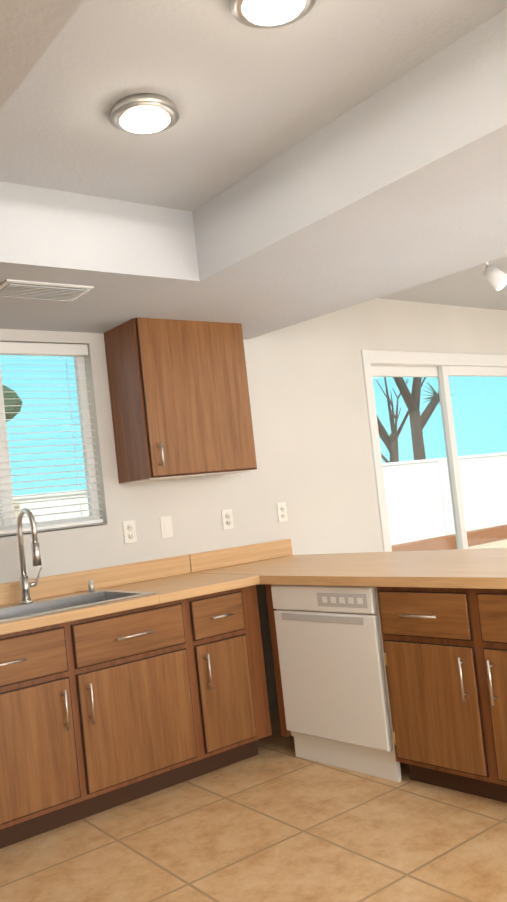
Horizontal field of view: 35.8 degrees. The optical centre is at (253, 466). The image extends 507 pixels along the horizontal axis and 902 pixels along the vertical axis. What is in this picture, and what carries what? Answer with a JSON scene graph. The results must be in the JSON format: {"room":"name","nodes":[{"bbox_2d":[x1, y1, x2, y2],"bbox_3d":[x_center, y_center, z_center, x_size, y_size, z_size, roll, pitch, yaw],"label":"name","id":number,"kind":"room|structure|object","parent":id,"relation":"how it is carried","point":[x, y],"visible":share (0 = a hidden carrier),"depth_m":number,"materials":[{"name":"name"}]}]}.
{"room":"kitchen","nodes":[
{"label":"kitchen","id":0,"kind":"room"},
{"bbox_2d":[0,709,506,901],"bbox_3d":[3.685,0.964,1.576,8.524,0.100,9.400,-5,-3,-37],"label":"floor","id":1,"kind":"structure","parent":0,"point":[275,819],"depth_m":2.81,"materials":[{"name":"tile"}]},
{"bbox_2d":[0,633,179,848],"bbox_3d":[-0.917,1.153,3.341,0.994,0.631,0.616,-5,-3,-37],"label":"base cabinet","id":2,"kind":"object","parent":1,"relation":"on","point":[99,714],"depth_m":3.15,"materials":[{"name":"brown wood"}]},
{"bbox_2d":[100,585,271,782],"bbox_3d":[-0.339,1.012,3.796,0.491,0.820,0.616,-5,-3,-37],"label":"base cabinet","id":3,"kind":"object","parent":1,"relation":"on","point":[220,707],"depth_m":3.54,"materials":[{"name":"brown wood"}]},
{"bbox_2d":[0,554,260,634],"bbox_3d":[-1.145,0.594,3.210,2.509,0.140,0.654,-5,-3,-37],"label":"countertop","id":4,"kind":"structure","parent":3,"relation":"on","point":[169,579],"depth_m":3.29,"materials":[{"name":"laminate"}]},
{"bbox_2d":[17,508,94,603],"bbox_3d":[-0.877,0.387,3.571,0.364,0.427,0.218,-5,-3,-37],"label":"pull-down faucet","id":5,"kind":"object","parent":4,"relation":"on","point":[25,584],"visible":1,"depth_m":3.52,"materials":[{"name":"silver metal"}]},
{"bbox_2d":[0,589,154,622],"bbox_3d":[-0.911,0.704,3.349,0.864,0.210,0.514,-5,-3,-37],"label":"stainless steel sink","id":6,"kind":"object","parent":4,"relation":"in","point":[49,605],"visible":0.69,"depth_m":3.53,"materials":[{"name":"grey metal"}]},
{"bbox_2d":[271,585,401,781],"bbox_3d":[0.535,0.914,3.632,0.583,0.816,0.610,-4,-3,-42],"label":"dishwasher","id":7,"kind":"object","parent":1,"relation":"on","point":[333,678],"visible":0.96,"depth_m":3.41,"materials":[{"name":"white"}]},
{"bbox_2d":[377,587,484,796],"bbox_3d":[0.937,0.856,3.270,0.726,0.820,0.482,-5,-3,-37],"label":"base cabinet","id":8,"kind":"object","parent":1,"relation":"on","point":[445,654],"depth_m":3.04,"materials":[{"name":"brown wood"}]},
{"bbox_2d":[461,588,506,802],"bbox_3d":[1.390,0.787,2.679,0.720,0.820,1.015,-5,-3,-37],"label":"base cabinet","id":9,"kind":"object","parent":1,"relation":"on","point":[485,610],"depth_m":2.85,"materials":[{"name":"brown wood"}]},
{"bbox_2d":[189,539,506,588],"bbox_3d":[0.950,0.378,3.465,1.062,0.140,2.898,-4,-3,-42],"label":"countertop","id":10,"kind":"structure","parent":9,"relation":"on","point":[277,562],"depth_m":3.62,"materials":[{"name":"laminate"}]},
{"bbox_2d":[0,298,506,711],"bbox_3d":[0.266,0.078,4.859,7.140,2.620,0.160,-5,-3,-37],"label":"wall","id":11,"kind":"structure","parent":0,"point":[314,471],"depth_m":4.73,"materials":[{"name":"paint"}]},
{"bbox_2d":[0,355,106,536],"bbox_3d":[-1.200,-0.130,3.744,0.950,0.932,0.120,-5,-3,-37],"label":"window","id":12,"kind":"structure","parent":11,"relation":"in","point":[81,384],"depth_m":3.93,"materials":[{"name":"white"}]},
{"bbox_2d":[0,342,102,534],"bbox_3d":[-1.182,-0.138,3.720,0.942,0.912,0.056,-5,-3,-37],"label":"window blind slats","id":13,"kind":"object","parent":12,"relation":"attached to","point":[41,349],"visible":1,"depth_m":3.85,"materials":[{"name":"white plastic"}]},
{"bbox_2d":[123,520,136,543],"bbox_3d":[-0.636,0.337,4.037,0.070,0.114,0.008,-5,-3,-37],"label":"electrical outlet plate","id":14,"kind":"object","parent":11,"relation":"attached to","point":[129,529],"visible":1,"depth_m":4.03,"materials":[{"name":"white plastic"}]},
{"bbox_2d":[160,516,172,538],"bbox_3d":[-0.461,0.323,4.171,0.070,0.114,0.008,-5,-3,-37],"label":"light switch","id":15,"kind":"object","parent":11,"relation":"attached to","point":[166,527],"visible":1,"depth_m":4.17,"materials":[{"name":"white plastic"}]},
{"bbox_2d":[104,317,256,483],"bbox_3d":[-0.362,-0.344,4.091,0.655,0.800,0.374,-5,-3,-37],"label":"upper cabinet","id":16,"kind":"object","parent":11,"relation":"attached to","point":[179,399],"visible":0.96,"depth_m":3.94,"materials":[{"name":"brown wood"}]},
{"bbox_2d":[221,509,233,529],"bbox_3d":[-0.145,0.298,4.414,0.070,0.114,0.008,-5,-3,-37],"label":"electrical outlet plate","id":17,"kind":"object","parent":11,"relation":"attached to","point":[227,518],"visible":1,"depth_m":4.41,"materials":[{"name":"white plastic"}]},
{"bbox_2d":[277,502,287,521],"bbox_3d":[0.171,0.273,4.657,0.070,0.114,0.008,-5,-3,-37],"label":"electrical outlet plate","id":18,"kind":"object","parent":11,"relation":"attached to","point":[282,512],"visible":1,"depth_m":4.65,"materials":[{"name":"white plastic"}]},
{"bbox_2d":[361,349,506,551],"bbox_3d":[1.559,0.223,5.782,1.930,2.120,0.167,-5,-3,-37],"label":"door frame","id":19,"kind":"structure","parent":11,"relation":"attached to","point":[441,367],"depth_m":5.69,"materials":[{"name":"white"}]},
{"bbox_2d":[0,0,506,339],"bbox_3d":[1.771,-1.325,0.390,3.942,0.465,9.000,-5,-3,-37],"label":"ceiling","id":20,"kind":"structure","parent":0,"point":[398,184],"depth_m":2.90,"materials":[{"name":"paint"}]},
{"bbox_2d":[0,279,93,300],"bbox_3d":[-0.851,-0.703,3.156,0.360,0.017,0.200,-5,-3,-37],"label":"ceiling vent","id":21,"kind":"object","parent":20,"relation":"in","point":[36,290],"visible":0.98,"depth_m":3.13,"materials":[{"name":"white metal"}]},
{"bbox_2d":[0,0,506,211],"bbox_3d":[0.162,-1.253,1.741,1.200,0.170,2.995,-5,-3,-37],"label":"ceiling","id":22,"kind":"structure","parent":0,"point":[246,100],"depth_m":2.29,"materials":[{"name":"paint"}]},
{"bbox_2d":[110,93,178,134],"bbox_3d":[-0.332,-1.065,2.394,0.210,0.053,0.210,-5,-3,-37],"label":"ceiling light","id":23,"kind":"object","parent":22,"relation":"attached to","point":[144,113],"visible":1,"depth_m":2.35,"materials":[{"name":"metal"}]},
{"bbox_2d":[230,0,315,28],"bbox_3d":[0.048,-1.123,1.895,0.210,0.053,0.210,-5,-3,-37],"label":"ceiling light","id":24,"kind":"object","parent":22,"relation":"attached to","point":[265,14],"visible":1,"depth_m":1.90,"materials":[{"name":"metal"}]},
{"bbox_2d":[378,256,506,310],"bbox_3d":[4.644,-1.716,2.719,5.196,0.140,9.160,-5,-3,-37],"label":"ceiling","id":25,"kind":"structure","parent":0,"point":[472,287],"depth_m":5.36,"materials":[{"name":"paint"}]},
{"bbox_2d":[483,262,506,290],"bbox_3d":[1.077,-0.914,3.527,0.135,0.245,0.111,-5,-3,-37],"label":"track spotlight","id":26,"kind":"object","parent":25,"relation":"attached to","point":[496,278],"visible":0.56,"depth_m":3.45,"materials":[{"name":"white"}]},
{"label":"outside","id":27,"kind":"structure","parent":0,"visible":0},
{"bbox_2d":[468,539,506,548],"bbox_3d":[-0.399,1.923,16.750,32.000,0.050,19.840,-5,-3,-37],"label":"gravel","id":28,"kind":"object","parent":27,"point":[493,544],"depth_m":12.93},
{"bbox_2d":[2,384,22,420],"bbox_3d":[-7.036,0.085,16.157,4.933,4.966,4.752,-5,-3,-37],"label":"trees","id":29,"kind":"object","parent":28,"relation":"on","point":[10,396],"depth_m":17.21,"materials":[{"name":"green plant"}]},
{"bbox_2d":[14,501,19,523],"bbox_3d":[-5.257,1.285,4.836,7.900,1.420,0.240,-5,-3,-37],"label":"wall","id":30,"kind":"structure","parent":28,"relation":"on","point":[17,506],"depth_m":7.16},
{"bbox_2d":[13,452,506,544],"bbox_3d":[5.170,0.471,15.109,21.000,1.530,0.260,-5,-3,-37],"label":"wall","id":31,"kind":"structure","parent":28,"relation":"on","point":[439,484],"depth_m":13.35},
{"bbox_2d":[376,377,425,462],"bbox_3d":[3.613,-0.631,20.443,2.305,4.436,2.530,-5,-3,-37],"label":"tree","id":32,"kind":"object","parent":28,"relation":"on","point":[388,439],"depth_m":20.40,"materials":[{"name":"brown plant"}]},
{"bbox_2d":[393,377,439,459],"bbox_3d":[3.482,-0.559,16.371,1.906,4.006,0.923,-5,-3,-37],"label":"tree","id":33,"kind":"object","parent":28,"relation":"on","point":[411,414],"depth_m":16.24,"materials":[{"name":"brown plant"}]},
{"bbox_2d":[391,524,506,551],"bbox_3d":[5.539,1.077,14.857,20.800,0.230,0.450,-5,-3,-37],"label":"timber border","id":34,"kind":"object","parent":28,"relation":"on","point":[475,540],"depth_m":12.84,"materials":[{"name":"brown wood"}]}
]}

